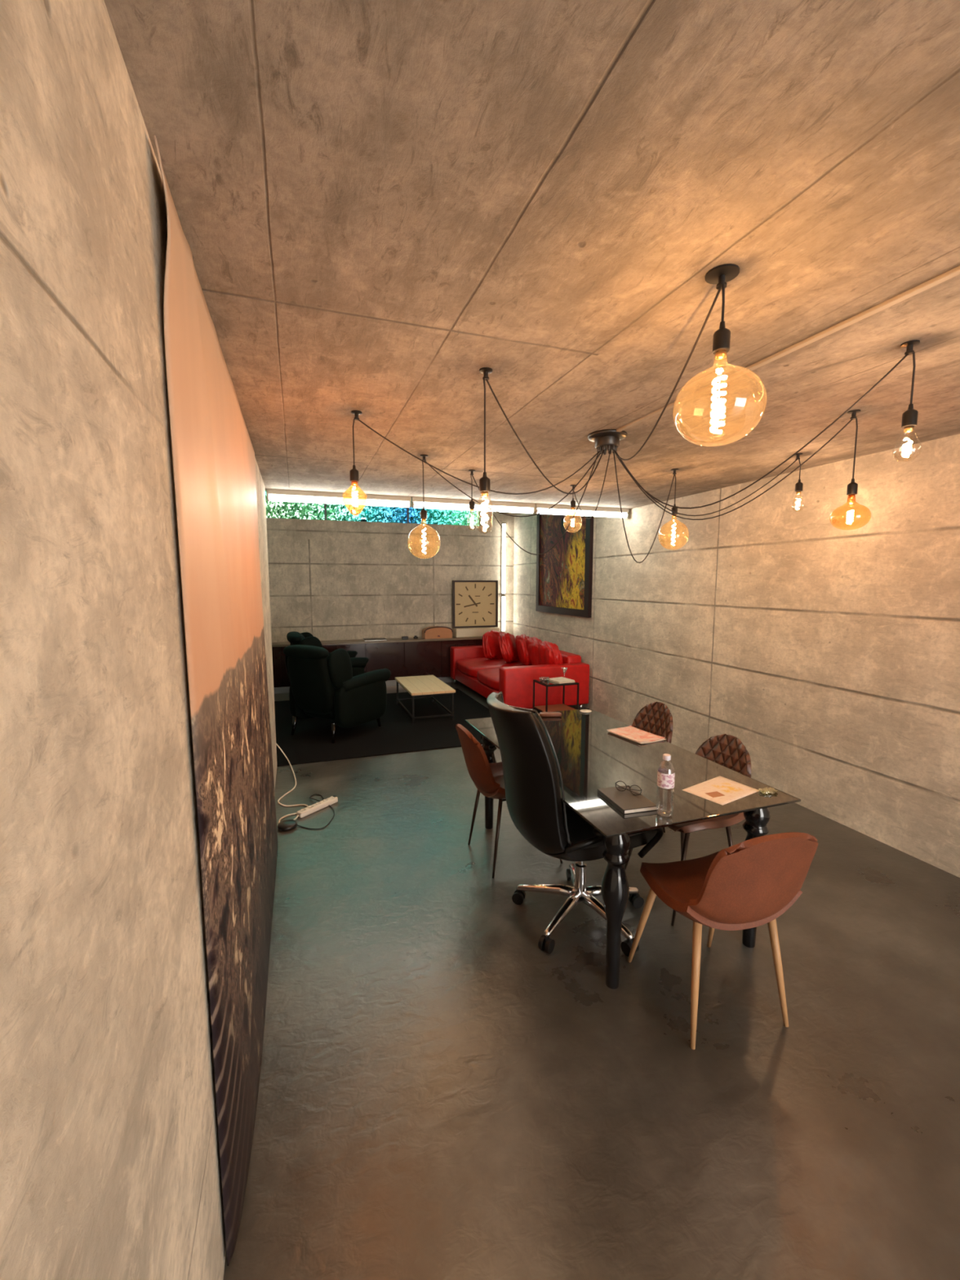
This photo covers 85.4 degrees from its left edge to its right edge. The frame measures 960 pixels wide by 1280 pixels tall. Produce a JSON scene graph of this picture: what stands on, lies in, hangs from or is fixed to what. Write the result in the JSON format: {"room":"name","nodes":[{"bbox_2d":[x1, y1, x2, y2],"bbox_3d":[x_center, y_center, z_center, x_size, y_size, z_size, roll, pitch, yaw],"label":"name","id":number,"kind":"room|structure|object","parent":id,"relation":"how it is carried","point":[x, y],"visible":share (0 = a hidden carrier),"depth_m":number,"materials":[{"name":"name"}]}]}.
{"room":"office meeting room","nodes":[
{"label":"office meeting room","id":0,"kind":"room"},
{"bbox_2d":[0,0,276,1279],"bbox_3d":[-0.664,0.320,0.921,0.220,2.460,7.700,-2,7,-19],"label":"wall","id":1,"kind":"structure","parent":0,"point":[110,1162],"depth_m":0.60,"materials":[{"name":"concrete"}]},
{"bbox_2d":[153,135,277,1266],"bbox_3d":[-0.971,0.179,2.215,0.048,2.435,2.440,-2,7,-19],"label":"painting","id":2,"kind":"object","parent":1,"relation":"attached to","point":[213,453],"visible":1,"depth_m":1.38},
{"bbox_2d":[266,511,514,642],"bbox_3d":[-2.143,-1.077,8.320,5.707,3.600,0.250,-2,7,-19],"label":"wall","id":3,"kind":"structure","parent":0,"point":[330,580],"depth_m":8.36,"materials":[{"name":"concrete"}]},
{"bbox_2d":[267,503,482,525],"bbox_3d":[-2.215,-2.365,8.146,4.750,1.000,0.060,-2,7,-19],"label":"window","id":4,"kind":"structure","parent":3,"relation":"in","point":[334,512],"depth_m":8.49,"materials":[{"name":"glass"}]},
{"bbox_2d":[501,595,505,631],"bbox_3d":[0.409,-0.459,9.111,0.060,0.640,0.078,-2,7,-19],"label":"tube light","id":5,"kind":"object","parent":3,"relation":"attached to","point":[503,597],"visible":0.92,"depth_m":9.09,"materials":[{"name":"white plastic"}]},
{"bbox_2d":[501,522,506,594],"bbox_3d":[0.410,-1.403,9.006,0.060,1.220,0.078,-2,7,-19],"label":"tube light","id":6,"kind":"object","parent":3,"relation":"attached to","point":[503,532],"visible":1,"depth_m":8.98,"materials":[{"name":"white plastic"}]},
{"bbox_2d":[103,0,959,509],"bbox_3d":[0.422,-1.055,1.258,6.300,0.200,7.900,-2,7,-19],"label":"ceiling","id":7,"kind":"structure","parent":0,"point":[380,205],"depth_m":1.19,"materials":[{"name":"concrete"}]},
{"bbox_2d":[266,488,352,504],"bbox_3d":[-1.527,-1.283,4.682,0.731,0.104,0.060,-2,7,-19],"label":"tube light","id":8,"kind":"object","parent":7,"relation":"attached to","point":[303,496],"depth_m":4.65,"materials":[{"name":"white plastic"}]},
{"bbox_2d":[351,491,358,506],"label":"pendant lamp","id":9,"kind":"object","parent":7,"relation":"hanging from","point":[354,504],"depth_m":2.52,"materials":[{"name":"glass"}]},
{"bbox_2d":[349,465,359,481],"bbox_3d":[-0.608,-0.807,2.516,0.043,0.075,0.043,-2,7,-19],"label":"socket","id":10,"kind":"object","parent":9,"relation":"attached to","point":[354,473],"depth_m":2.50,"materials":[{"name":"black plastic"}]},
{"bbox_2d":[355,493,411,507],"bbox_3d":[-0.907,-1.307,4.898,0.511,0.103,0.060,-2,7,-19],"label":"tube light","id":11,"kind":"object","parent":7,"relation":"attached to","point":[362,499],"depth_m":4.87,"materials":[{"name":"white plastic"}]},
{"bbox_2d":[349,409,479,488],"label":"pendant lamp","id":12,"kind":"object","parent":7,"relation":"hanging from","point":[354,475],"depth_m":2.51,"materials":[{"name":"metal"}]},
{"bbox_2d":[411,496,535,513],"bbox_3d":[-0.046,-1.342,5.198,1.290,0.101,0.060,-2,7,-19],"label":"tube light","id":13,"kind":"object","parent":7,"relation":"attached to","point":[416,502],"visible":0.89,"depth_m":5.14,"materials":[{"name":"white plastic"}]},
{"bbox_2d":[420,453,599,554],"bbox_3d":[0.120,-0.843,3.225,1.234,0.657,0.215,2,7,17],"label":"pendant lamp","id":14,"kind":"object","parent":7,"relation":"hanging from","point":[423,513],"visible":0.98,"depth_m":3.32,"materials":[{"name":"metal"}]},
{"bbox_2d":[420,506,426,519],"bbox_3d":[-0.366,-0.827,3.378,0.043,0.075,0.043,-2,7,-19],"label":"socket","id":15,"kind":"object","parent":14,"relation":"attached to","point":[423,513],"depth_m":3.36,"materials":[{"name":"black plastic"}]},
{"bbox_2d":[468,453,598,555],"bbox_3d":[0.302,-0.871,3.394,0.072,0.638,1.196,-5,8,-40],"label":"pendant lamp","id":16,"kind":"object","parent":7,"relation":"hanging from","point":[472,504],"visible":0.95,"depth_m":3.54,"materials":[{"name":"metal"}]},
{"bbox_2d":[469,498,475,509],"bbox_3d":[-0.059,-1.000,3.813,0.043,0.075,0.043,-2,7,-19],"label":"socket","id":17,"kind":"object","parent":16,"relation":"attached to","point":[472,504],"depth_m":3.80,"materials":[{"name":"black plastic"}]},
{"bbox_2d":[479,367,604,527],"bbox_3d":[0.329,-0.775,2.447,0.062,0.620,1.105,5,8,36],"label":"pendant lamp","id":18,"kind":"object","parent":7,"relation":"hanging from","point":[484,482],"visible":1,"depth_m":2.03,"materials":[{"name":"metal"}]},
{"bbox_2d":[479,471,490,492],"bbox_3d":[0.019,-0.620,2.042,0.043,0.075,0.043,-2,7,-19],"label":"socket","id":19,"kind":"object","parent":18,"relation":"attached to","point":[484,482],"depth_m":2.03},
{"bbox_2d":[490,451,599,494],"label":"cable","id":20,"kind":"object","parent":7,"relation":"hanging from","point":[598,451],"depth_m":2.80,"materials":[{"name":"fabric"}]},
{"bbox_2d":[534,503,628,518],"bbox_3d":[1.105,-1.386,5.599,1.130,0.101,0.060,-2,7,-19],"label":"tube light","id":21,"kind":"object","parent":7,"relation":"attached to","point":[559,509],"visible":0.89,"depth_m":5.57,"materials":[{"name":"white plastic"}]},
{"bbox_2d":[570,454,609,526],"bbox_3d":[0.792,-1.030,3.701,0.156,0.390,1.552,0,6,-1],"label":"pendant lamp","id":22,"kind":"object","parent":7,"relation":"hanging from","point":[572,502],"visible":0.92,"depth_m":4.22,"materials":[{"name":"metal"}]},
{"bbox_2d":[570,497,575,507],"bbox_3d":[0.785,-1.159,4.390,0.043,0.075,0.043,-2,7,-19],"label":"socket","id":23,"kind":"object","parent":22,"relation":"attached to","point":[572,503],"depth_m":4.37,"materials":[{"name":"black plastic"}]},
{"bbox_2d":[587,429,627,454],"bbox_3d":[0.703,-1.086,2.878,0.216,0.096,0.216,-2,7,-19],"label":"ceiling canopy","id":24,"kind":"object","parent":7,"relation":"attached to","point":[605,440],"visible":0.92,"depth_m":2.83,"materials":[{"name":"black metal"}]},
{"bbox_2d":[595,435,619,450],"bbox_3d":[0.703,-1.089,2.878,0.132,0.050,0.132,-2,7,-19],"label":"mount","id":25,"kind":"object","parent":24,"relation":"on","point":[602,442],"depth_m":2.83,"materials":[{"name":"metal"}]},
{"bbox_2d":[613,453,678,563],"bbox_3d":[1.152,-0.843,3.377,0.212,0.689,1.207,4,7,32],"label":"pendant lamp","id":26,"kind":"object","parent":7,"relation":"hanging from","point":[674,473],"visible":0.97,"depth_m":3.61,"materials":[{"name":"metal"}]},
{"bbox_2d":[671,503,677,515],"bbox_3d":[1.417,-0.951,3.788,0.043,0.075,0.043,-2,7,-19],"label":"socket","id":27,"kind":"object","parent":26,"relation":"attached to","point":[673,508],"depth_m":3.77,"materials":[{"name":"black plastic"}]},
{"bbox_2d":[613,263,739,460],"bbox_3d":[0.736,-0.825,2.067,0.231,0.436,1.587,1,6,7],"label":"pendant lamp","id":28,"kind":"object","parent":7,"relation":"hanging from","point":[719,275],"visible":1,"depth_m":1.39,"materials":[{"name":"metal"}]},
{"bbox_2d":[712,320,730,354],"bbox_3d":[0.647,-0.811,1.392,0.043,0.075,0.043,-2,7,-19],"label":"socket","id":29,"kind":"object","parent":28,"relation":"attached to","point":[722,337],"depth_m":1.38,"materials":[{"name":"black plastic"}]},
{"bbox_2d":[617,453,803,515],"bbox_3d":[1.411,-0.950,3.115,1.413,0.420,0.068,-2,7,-19],"label":"pendant lamp","id":30,"kind":"object","parent":7,"relation":"hanging from","point":[798,486],"visible":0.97,"depth_m":3.27,"materials":[{"name":"metal"}]},
{"bbox_2d":[795,479,803,492],"bbox_3d":[2.046,-0.991,3.334,0.043,0.075,0.043,-2,7,-19],"label":"socket","id":31,"kind":"object","parent":30,"relation":"attached to","point":[798,486],"depth_m":3.32,"materials":[{"name":"black plastic"}]},
{"bbox_2d":[616,409,860,524],"bbox_3d":[1.330,-0.838,2.723,1.210,0.555,0.166,3,7,23],"label":"pendant lamp","id":32,"kind":"object","parent":7,"relation":"hanging from","point":[852,487],"visible":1,"depth_m":2.53,"materials":[{"name":"metal"}]},
{"bbox_2d":[846,478,857,495],"bbox_3d":[1.809,-0.745,2.526,0.043,0.075,0.043,-2,7,-19],"label":"socket","id":33,"kind":"object","parent":32,"relation":"attached to","point":[852,487],"depth_m":2.51,"materials":[{"name":"black plastic"}]},
{"bbox_2d":[616,339,919,508],"bbox_3d":[1.104,-0.839,2.305,0.095,0.462,1.350,-5,8,-37],"label":"pendant lamp","id":34,"kind":"object","parent":7,"relation":"hanging from","point":[909,417],"visible":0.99,"depth_m":1.81,"materials":[{"name":"metal"}]},
{"bbox_2d":[901,404,918,428],"bbox_3d":[1.496,-0.781,1.809,0.043,0.075,0.043,-2,7,-19],"label":"socket","id":35,"kind":"object","parent":34,"relation":"attached to","point":[909,417],"depth_m":1.80,"materials":[{"name":"black plastic"}]},
{"bbox_2d":[616,265,959,431],"bbox_3d":[1.577,-0.853,0.398,0.026,0.012,5.080,-2,7,-19],"label":"cable conduit","id":36,"kind":"object","parent":7,"relation":"attached to","point":[954,272],"visible":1,"depth_m":1.69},
{"bbox_2d":[222,681,959,1279],"bbox_3d":[0.118,1.435,2.707,6.500,0.150,13.100,-2,7,-19],"label":"floor","id":37,"kind":"structure","parent":0,"point":[443,1094],"depth_m":1.78,"materials":[{"name":"concrete"}]},
{"bbox_2d":[275,742,308,823],"bbox_3d":[-1.520,1.095,4.169,0.214,0.204,1.395,-3,7,-22],"label":"cable","id":38,"kind":"object","parent":37,"relation":"on","point":[282,797],"visible":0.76,"depth_m":3.91,"materials":[{"name":"plastic"}]},
{"bbox_2d":[277,794,334,831],"bbox_3d":[-1.178,1.226,3.742,0.325,0.036,0.604,1,6,7],"label":"power adapter","id":39,"kind":"object","parent":37,"relation":"on","point":[286,824],"visible":0.98,"depth_m":3.50,"materials":[{"name":"black plastic"}]},
{"bbox_2d":[296,795,337,817],"bbox_3d":[-1.185,1.214,3.801,0.054,0.046,0.334,4,8,34],"label":"power strip","id":40,"kind":"object","parent":37,"relation":"on","point":[331,800],"visible":0.98,"depth_m":3.77,"materials":[{"name":"white plastic"}]},
{"bbox_2d":[271,635,482,693],"bbox_3d":[-1.547,0.361,8.355,4.270,0.735,0.360,-2,7,-19],"label":"credenza","id":41,"kind":"object","parent":37,"relation":"on","point":[420,656],"visible":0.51,"depth_m":8.26,"materials":[{"name":"wood"}]},
{"bbox_2d":[363,637,386,640],"bbox_3d":[-1.671,-0.009,8.259,0.340,0.019,0.240,-2,7,-19],"label":"laptop","id":42,"kind":"object","parent":41,"relation":"on","point":[376,638],"visible":1,"depth_m":8.19,"materials":[{"name":"metal"}]},
{"bbox_2d":[271,635,482,647],"bbox_3d":[-1.547,0.011,8.316,4.270,0.030,0.360,-2,7,-19],"label":"countertop","id":43,"kind":"structure","parent":41,"relation":"on","point":[410,639],"depth_m":8.20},
{"bbox_2d":[401,635,408,639],"bbox_3d":[-1.212,-0.036,8.397,0.100,0.045,0.070,-2,7,-19],"label":"box","id":44,"kind":"object","parent":41,"relation":"on","point":[402,637],"visible":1,"depth_m":8.37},
{"bbox_2d":[422,626,453,639],"bbox_3d":[-0.707,-0.133,8.580,0.478,0.199,0.231,-2,7,-19],"label":"radio","id":45,"kind":"object","parent":41,"relation":"on","point":[433,632],"visible":1,"depth_m":8.48,"materials":[{"name":"brown wood"}]},
{"bbox_2d":[453,626,499,637],"bbox_3d":[-0.058,-0.136,8.846,0.780,0.145,0.200,-2,7,-19],"label":"storage box","id":46,"kind":"object","parent":41,"relation":"on","point":[460,632],"visible":0.78,"depth_m":8.73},
{"bbox_2d":[452,580,497,628],"bbox_3d":[-0.080,-0.612,8.855,0.800,0.800,0.070,-2,7,-19],"label":"clock","id":47,"kind":"object","parent":46,"relation":"on","point":[474,602],"visible":1,"depth_m":8.85,"materials":[{"name":"beige plastic"}]},
{"bbox_2d":[274,688,491,766],"bbox_3d":[-1.804,0.973,6.120,4.050,0.012,2.730,-2,7,-19],"label":"area rug","id":48,"kind":"object","parent":37,"relation":"on","point":[311,741],"visible":0.31,"depth_m":5.70,"materials":[{"name":"black carpet"}]},
{"bbox_2d":[286,631,368,676],"bbox_3d":[-2.043,0.377,6.943,0.963,0.998,0.849,-3,7,-25],"label":"wingback armchair","id":49,"kind":"object","parent":48,"relation":"on","point":[358,664],"visible":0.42,"depth_m":6.68,"materials":[{"name":"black fabric"}]},
{"bbox_2d":[283,644,391,743],"bbox_3d":[-1.593,0.514,5.709,0.849,0.998,0.963,4,7,29],"label":"wingback armchair","id":50,"kind":"object","parent":48,"relation":"on","point":[324,686],"visible":1,"depth_m":5.36,"materials":[{"name":"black fabric"}]},
{"bbox_2d":[395,675,455,723],"bbox_3d":[-0.718,0.730,6.609,0.530,0.365,1.080,-2,7,-19],"label":"coffee table","id":51,"kind":"object","parent":48,"relation":"on","point":[425,685],"visible":1,"depth_m":6.41,"materials":[{"name":"brown wood"}]},
{"bbox_2d":[455,724,562,878],"bbox_3d":[0.152,0.898,3.117,0.569,0.830,0.502,-2,7,-21],"label":"dining chair","id":52,"kind":"object","parent":37,"relation":"on","point":[487,778],"visible":0.68,"depth_m":2.92,"materials":[{"name":"brown leather"}]},
{"bbox_2d":[450,644,589,709],"bbox_3d":[0.457,0.466,7.581,1.183,0.700,2.380,-2,7,-19],"label":"sofa","id":53,"kind":"object","parent":37,"relation":"on","point":[469,666],"visible":0.84,"depth_m":6.60,"materials":[{"name":"red leather"}]},
{"bbox_2d":[476,667,499,690],"bbox_3d":[0.519,0.523,7.109,0.986,0.197,1.035,-2,7,-19],"label":"seat cushion","id":54,"kind":"object","parent":53,"relation":"on","point":[488,678],"depth_m":6.94,"materials":[{"name":"red leather"}]},
{"bbox_2d":[456,657,524,677],"bbox_3d":[0.180,0.415,8.074,0.986,0.197,1.034,-2,7,-19],"label":"seat cushion","id":55,"kind":"object","parent":53,"relation":"on","point":[466,667],"depth_m":7.81,"materials":[{"name":"red leather"}]},
{"bbox_2d":[482,630,504,659],"bbox_3d":[0.253,0.081,8.271,0.230,0.487,0.575,6,9,42],"label":"cushion","id":56,"kind":"object","parent":53,"relation":"on","point":[491,646],"visible":0.63,"depth_m":8.10,"materials":[{"name":"red leather"}]},
{"bbox_2d":[498,632,519,662],"bbox_3d":[0.448,0.121,7.917,0.279,0.493,0.610,2,7,14],"label":"cushion","id":57,"kind":"object","parent":53,"relation":"on","point":[508,647],"visible":0.92,"depth_m":7.69,"materials":[{"name":"red leather"}]},
{"bbox_2d":[515,634,532,665],"bbox_3d":[0.656,0.153,7.581,0.257,0.469,0.584,-1,6,-7],"label":"cushion","id":58,"kind":"object","parent":53,"relation":"on","point":[522,652],"visible":0.68,"depth_m":7.38,"materials":[{"name":"red leather"}]},
{"bbox_2d":[524,636,542,665],"bbox_3d":[0.798,0.193,7.220,0.270,0.474,0.592,-2,7,-19],"label":"cushion","id":59,"kind":"object","parent":53,"relation":"on","point":[531,643],"visible":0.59,"depth_m":7.12,"materials":[{"name":"red leather"}]},
{"bbox_2d":[537,640,563,664],"bbox_3d":[0.924,0.242,6.855,0.257,0.448,0.500,-2,7,-19],"label":"cushion","id":60,"kind":"object","parent":53,"relation":"on","point":[549,653],"visible":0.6,"depth_m":6.69,"materials":[{"name":"red leather"}]},
{"bbox_2d":[533,678,579,713],"bbox_3d":[0.887,0.729,6.109,0.416,0.502,0.356,-2,7,-19],"label":"side table","id":61,"kind":"object","parent":37,"relation":"on","point":[562,707],"visible":0.56,"depth_m":6.04,"materials":[{"name":"black metal"}]},
{"bbox_2d":[534,703,574,711],"bbox_3d":[0.887,0.805,6.118,0.390,0.008,0.330,-2,7,-19],"label":"shelf","id":62,"kind":"object","parent":61,"relation":"attached to","point":[562,707],"depth_m":6.12,"materials":[{"name":"brown wood"}]},
{"bbox_2d":[546,676,575,684],"bbox_3d":[0.945,0.470,6.074,0.224,0.021,0.244,-3,7,-28],"label":"pile","id":63,"kind":"object","parent":61,"relation":"on","point":[559,680],"visible":0.96,"depth_m":6.01,"materials":[{"name":"paper"}]},
{"bbox_2d":[486,691,663,956],"bbox_3d":[0.435,0.817,2.505,0.821,1.121,0.726,-2,7,-19],"label":"office chair","id":64,"kind":"object","parent":37,"relation":"on","point":[535,807],"visible":0.8,"depth_m":2.27,"materials":[{"name":"black leather"}]},
{"bbox_2d":[465,708,800,989],"bbox_3d":[0.624,0.968,2.855,0.945,0.745,1.680,-2,7,-19],"label":"dining table","id":65,"kind":"object","parent":37,"relation":"on","point":[591,757],"visible":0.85,"depth_m":2.34,"materials":[{"name":"black glass"}]},
{"bbox_2d":[539,711,561,716],"bbox_3d":[0.479,0.505,3.531,0.150,0.026,0.060,0,6,0],"label":"glasses case","id":66,"kind":"object","parent":65,"relation":"on","point":[542,713],"visible":0.94,"depth_m":3.50,"materials":[{"name":"brown leather"}]},
{"bbox_2d":[579,709,591,712],"bbox_3d":[0.743,0.500,3.655,0.084,0.008,0.084,-2,7,-19],"label":"coaster","id":67,"kind":"object","parent":65,"relation":"on","point":[581,710],"visible":1,"depth_m":3.64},
{"bbox_2d":[597,785,657,814],"bbox_3d":[0.609,0.661,2.163,0.151,0.018,0.220,-2,7,-15],"label":"notebook","id":68,"kind":"object","parent":65,"relation":"on","point":[625,802],"visible":0.93,"depth_m":2.13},
{"bbox_2d":[614,781,642,795],"bbox_3d":[0.633,0.625,2.207,0.120,0.042,0.032,5,8,41],"label":"spectacles","id":69,"kind":"object","parent":68,"relation":"on","point":[624,788],"visible":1,"depth_m":2.20,"materials":[{"name":"black plastic"}]},
{"bbox_2d":[607,725,666,743],"bbox_3d":[0.922,0.560,3.086,0.206,0.016,0.296,-3,7,-26],"label":"magazine","id":70,"kind":"object","parent":65,"relation":"on","point":[629,732],"visible":1,"depth_m":3.08,"materials":[{"name":"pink paper"}]},
{"bbox_2d":[656,753,675,817],"bbox_3d":[0.723,0.564,2.024,0.064,0.242,0.064,-2,7,-19],"label":"water bottle","id":71,"kind":"object","parent":65,"relation":"on","point":[665,777],"visible":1,"depth_m":2.00,"materials":[{"name":"clear plastic"}]},
{"bbox_2d":[682,776,759,804],"bbox_3d":[1.061,0.657,2.281,0.294,0.001,0.197,-4,8,-34],"label":"paper sheet","id":72,"kind":"object","parent":65,"relation":"on","point":[721,790],"visible":1,"depth_m":2.27,"materials":[{"name":"beige paper"}]},
{"bbox_2d":[758,786,777,794],"bbox_3d":[1.249,0.654,2.252,0.087,0.018,0.055,-2,7,-19],"label":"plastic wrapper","id":73,"kind":"object","parent":65,"relation":"on","point":[763,793],"visible":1,"depth_m":2.25,"materials":[{"name":"plastic"}]},
{"bbox_2d":[631,701,672,832],"bbox_3d":[1.000,0.852,3.530,0.569,0.830,0.502,-3,7,-22],"label":"dining chair","id":74,"kind":"object","parent":37,"relation":"on","point":[655,717],"visible":0.28,"depth_m":3.59,"materials":[{"name":"brown leather"}]},
{"bbox_2d":[624,733,751,925],"bbox_3d":[1.113,0.938,2.759,0.569,0.830,0.502,-3,7,-22],"label":"dining chair","id":75,"kind":"object","parent":37,"relation":"on","point":[728,751],"visible":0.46,"depth_m":2.71,"materials":[{"name":"brown leather"}]},
{"bbox_2d":[627,831,817,1049],"bbox_3d":[0.915,1.021,2.012,0.502,0.831,0.571,-2,7,-14],"label":"dining chair","id":76,"kind":"object","parent":37,"relation":"on","point":[750,883],"visible":1,"depth_m":1.80,"materials":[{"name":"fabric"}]},
{"bbox_2d":[513,433,959,877],"bbox_3d":[2.430,-0.588,3.938,0.250,3.600,11.508,-2,7,-18],"label":"wall","id":77,"kind":"structure","parent":0,"point":[825,645],"depth_m":3.74,"materials":[{"name":"concrete"}]},
{"bbox_2d":[535,513,593,617],"bbox_3d":[1.151,-1.166,7.325,0.050,1.600,1.620,-2,7,-18],"label":"framed painting","id":78,"kind":"object","parent":77,"relation":"attached to","point":[564,573],"visible":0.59,"depth_m":7.23,"materials":[{"name":"paint"}]},
{"label":"outside","id":79,"kind":"structure","parent":0,"visible":0},
{"bbox_3d":[-2.490,-1.715,9.993,10.000,0.500,3.250,-2,7,-19],"label":"ground","id":80,"kind":"structure","parent":79,"visible":0},
{"bbox_2d":[265,490,324,519],"bbox_3d":[-2.298,-2.450,9.363,6.510,1.225,1.712,-2,7,-19],"label":"hedge","id":81,"kind":"object","parent":80,"relation":"on","point":[292,508],"visible":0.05,"depth_m":8.72,"materials":[{"name":"green plant"}]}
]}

